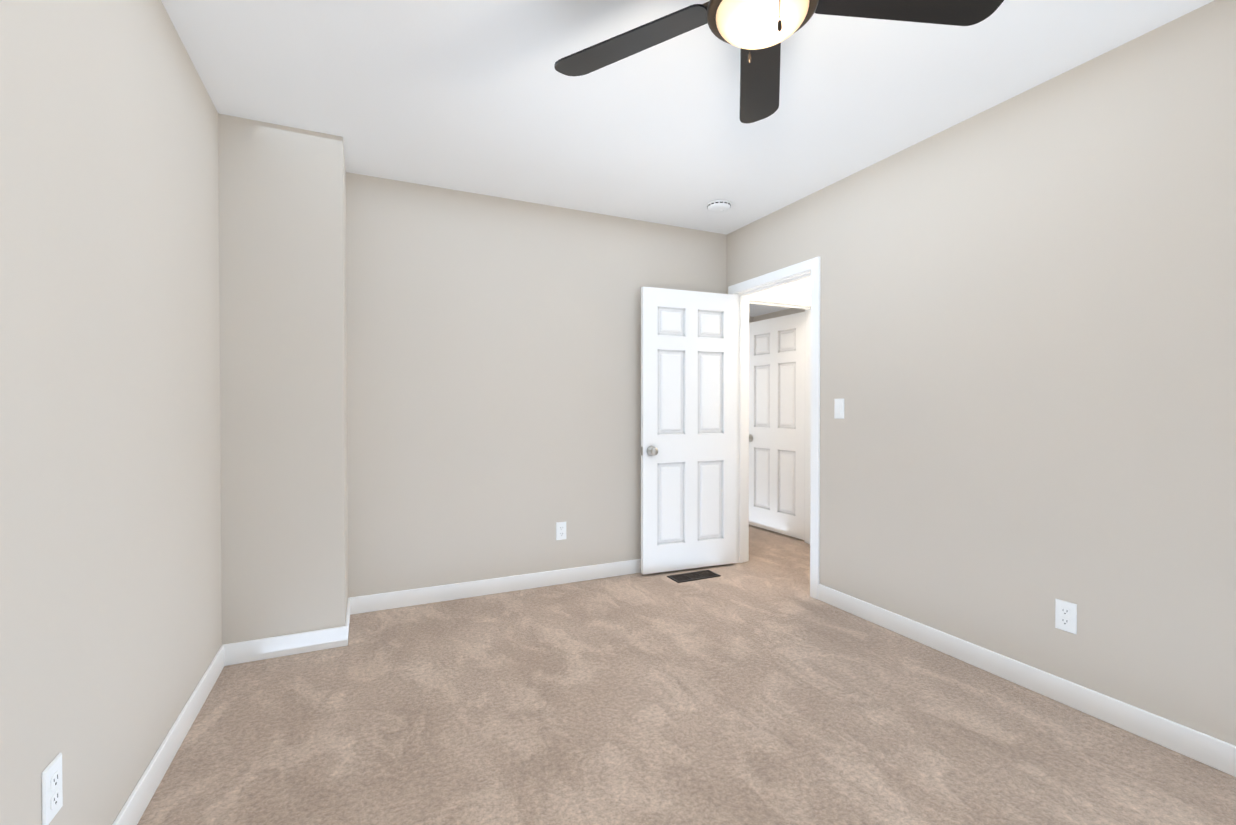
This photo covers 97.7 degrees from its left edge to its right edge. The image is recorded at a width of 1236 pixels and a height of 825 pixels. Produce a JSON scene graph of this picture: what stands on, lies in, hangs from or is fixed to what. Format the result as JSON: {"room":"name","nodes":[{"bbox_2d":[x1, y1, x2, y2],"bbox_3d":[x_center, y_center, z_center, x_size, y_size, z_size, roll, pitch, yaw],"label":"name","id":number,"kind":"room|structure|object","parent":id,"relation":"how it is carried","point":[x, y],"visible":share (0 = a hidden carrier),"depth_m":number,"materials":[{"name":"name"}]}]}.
{"room":"empty bedroom","nodes":[
{"label":"empty bedroom","id":0,"kind":"room"},
{"bbox_2d":[0,0,221,824],"bbox_3d":[-1.003,-0.079,0.620,0.120,2.440,4.932,0,1,-25],"label":"wall","id":1,"kind":"structure","parent":0,"point":[110,561],"depth_m":1.32,"materials":[{"name":"paint"}]},
{"bbox_2d":[41,753,62,824],"bbox_3d":[-1.153,0.771,1.103,0.008,0.115,0.070,0,1,-25],"label":"electrical outlet","id":2,"kind":"object","parent":1,"relation":"attached to","point":[52,792],"visible":1,"depth_m":1.09,"materials":[{"name":"white plastic"}]},
{"bbox_2d":[112,644,227,824],"bbox_3d":[-0.852,1.095,0.466,0.015,0.095,4.266,0,1,-25],"label":"baseboard","id":3,"kind":"structure","parent":1,"relation":"attached to","point":[132,811],"depth_m":1.72,"materials":[{"name":"paint"}]},
{"bbox_2d":[218,113,347,644],"bbox_3d":[-1.627,-0.098,2.682,0.488,2.440,0.426,0,1,-25],"label":"wall","id":4,"kind":"structure","parent":0,"point":[283,352],"depth_m":2.48,"materials":[{"name":"paint"}]},
{"bbox_2d":[228,619,349,664],"bbox_3d":[-1.515,1.076,2.504,0.470,0.095,0.018,0,1,-25],"label":"baseboard","id":5,"kind":"structure","parent":4,"relation":"attached to","point":[297,643],"depth_m":2.49,"materials":[{"name":"paint"}]},
{"bbox_2d":[346,597,355,618],"bbox_3d":[-1.396,1.073,2.791,0.012,0.095,0.360,0,1,-25],"label":"baseboard","id":6,"kind":"structure","parent":4,"relation":"attached to","point":[351,603],"depth_m":2.99,"materials":[{"name":"paint"}]},
{"bbox_2d":[346,172,810,597],"bbox_3d":[0.625,-0.111,4.043,5.720,2.440,0.143,0,1,-25],"label":"wall","id":7,"kind":"structure","parent":0,"point":[493,387],"depth_m":3.32,"materials":[{"name":"paint"}]},
{"bbox_2d":[356,559,640,613],"bbox_3d":[-0.337,1.066,3.519,2.547,0.095,0.015,0,1,-25],"label":"baseboard","id":8,"kind":"structure","parent":7,"relation":"attached to","point":[411,597],"depth_m":3.31,"materials":[{"name":"paint"}]},
{"bbox_2d":[556,522,565,539],"bbox_3d":[-0.368,0.769,3.506,0.070,0.115,0.008,0,1,-25],"label":"electrical outlet","id":9,"kind":"object","parent":7,"relation":"attached to","point":[560,530],"visible":1,"depth_m":3.50,"materials":[{"name":"white plastic"}]},
{"bbox_2d":[749,311,805,539],"bbox_3d":[1.435,0.112,4.920,0.161,1.945,0.755,0,1,-28],"label":"hall door","id":10,"kind":"structure","parent":7,"relation":"in","point":[777,424],"depth_m":4.87,"materials":[{"name":"paint"}]},
{"bbox_2d":[749,292,810,543],"bbox_3d":[1.273,0.085,4.360,0.887,2.043,0.152,0,1,-25],"label":"door frame","id":11,"kind":"structure","parent":7,"relation":"attached to","point":[776,300],"depth_m":4.52,"materials":[{"name":"paint"}]},
{"bbox_2d":[137,525,1235,824],"bbox_3d":[0.988,1.177,3.134,5.840,0.120,7.790,0,1,-25],"label":"floor","id":12,"kind":"structure","parent":0,"point":[761,685],"depth_m":1.92,"materials":[{"name":"carpet"}]},
{"bbox_2d":[667,570,720,582],"bbox_3d":[0.515,1.109,3.663,0.340,0.006,0.150,0,1,-25],"label":"floor vent","id":13,"kind":"object","parent":12,"relation":"in","point":[691,576],"visible":1,"depth_m":3.65,"materials":[{"name":"brown metal"}]},
{"bbox_2d":[161,0,1213,316],"bbox_3d":[0.988,-1.372,3.110,5.840,0.100,7.790,0,1,-25],"label":"ceiling","id":14,"kind":"structure","parent":0,"point":[479,96],"depth_m":2.19,"materials":[{"name":"paint"}]},
{"bbox_2d":[707,200,730,211],"bbox_3d":[0.641,-1.305,3.429,0.152,0.040,0.152,0,1,-25],"label":"smoke detector","id":15,"kind":"object","parent":14,"relation":"attached to","point":[718,205],"visible":0.98,"depth_m":3.39,"materials":[{"name":"white plastic"}]},
{"bbox_2d":[554,0,1003,123],"bbox_3d":[0.389,-1.102,1.378,1.284,0.408,1.245,0,1,-25],"label":"fan","id":16,"kind":"object","parent":14,"relation":"hanging from","point":[757,32],"visible":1,"depth_m":1.50,"materials":[{"name":"black wood"}]},
{"bbox_2d":[753,308,804,321],"bbox_3d":[2.561,-0.134,6.520,0.120,2.440,2.715,0,1,-25],"label":"wall","id":17,"kind":"structure","parent":0,"point":[789,311],"depth_m":7.24,"materials":[{"name":"paint"}]},
{"bbox_2d":[727,0,1235,745],"bbox_3d":[1.253,-0.104,3.245,0.115,2.440,7.790,0,1,-25],"label":"wall","id":18,"kind":"structure","parent":0,"point":[1029,336],"depth_m":2.12,"materials":[{"name":"paint"}]},
{"bbox_2d":[728,256,820,599],"bbox_3d":[1.069,0.091,3.642,0.147,2.043,0.886,0,1,-25],"label":"door frame","id":19,"kind":"structure","parent":18,"relation":"attached to","point":[744,290],"depth_m":3.59,"materials":[{"name":"paint"}]},
{"bbox_2d":[641,287,736,574],"bbox_3d":[0.513,0.123,3.799,0.755,1.945,0.161,0,1,-22],"label":"door","id":20,"kind":"structure","parent":19,"relation":"attached to","point":[688,429],"depth_m":3.77,"materials":[{"name":"paint"}]},
{"bbox_2d":[834,398,843,418],"bbox_3d":[1.260,-0.022,3.081,0.011,0.115,0.070,0,1,-25],"label":"light switch","id":21,"kind":"object","parent":18,"relation":"attached to","point":[838,408],"visible":1,"depth_m":3.08,"materials":[{"name":"white plastic"}]},
{"bbox_2d":[818,584,1235,776],"bbox_3d":[1.992,1.085,1.513,0.015,0.095,3.767,0,1,-25],"label":"baseboard","id":22,"kind":"structure","parent":18,"relation":"attached to","point":[1192,743],"depth_m":2.10,"materials":[{"name":"paint"}]},
{"bbox_2d":[1055,599,1076,634],"bbox_3d":[1.728,0.787,2.085,0.008,0.115,0.070,0,1,-25],"label":"electrical outlet","id":23,"kind":"object","parent":18,"relation":"attached to","point":[1065,615],"visible":1,"depth_m":2.08,"materials":[{"name":"white plastic"}]}
]}

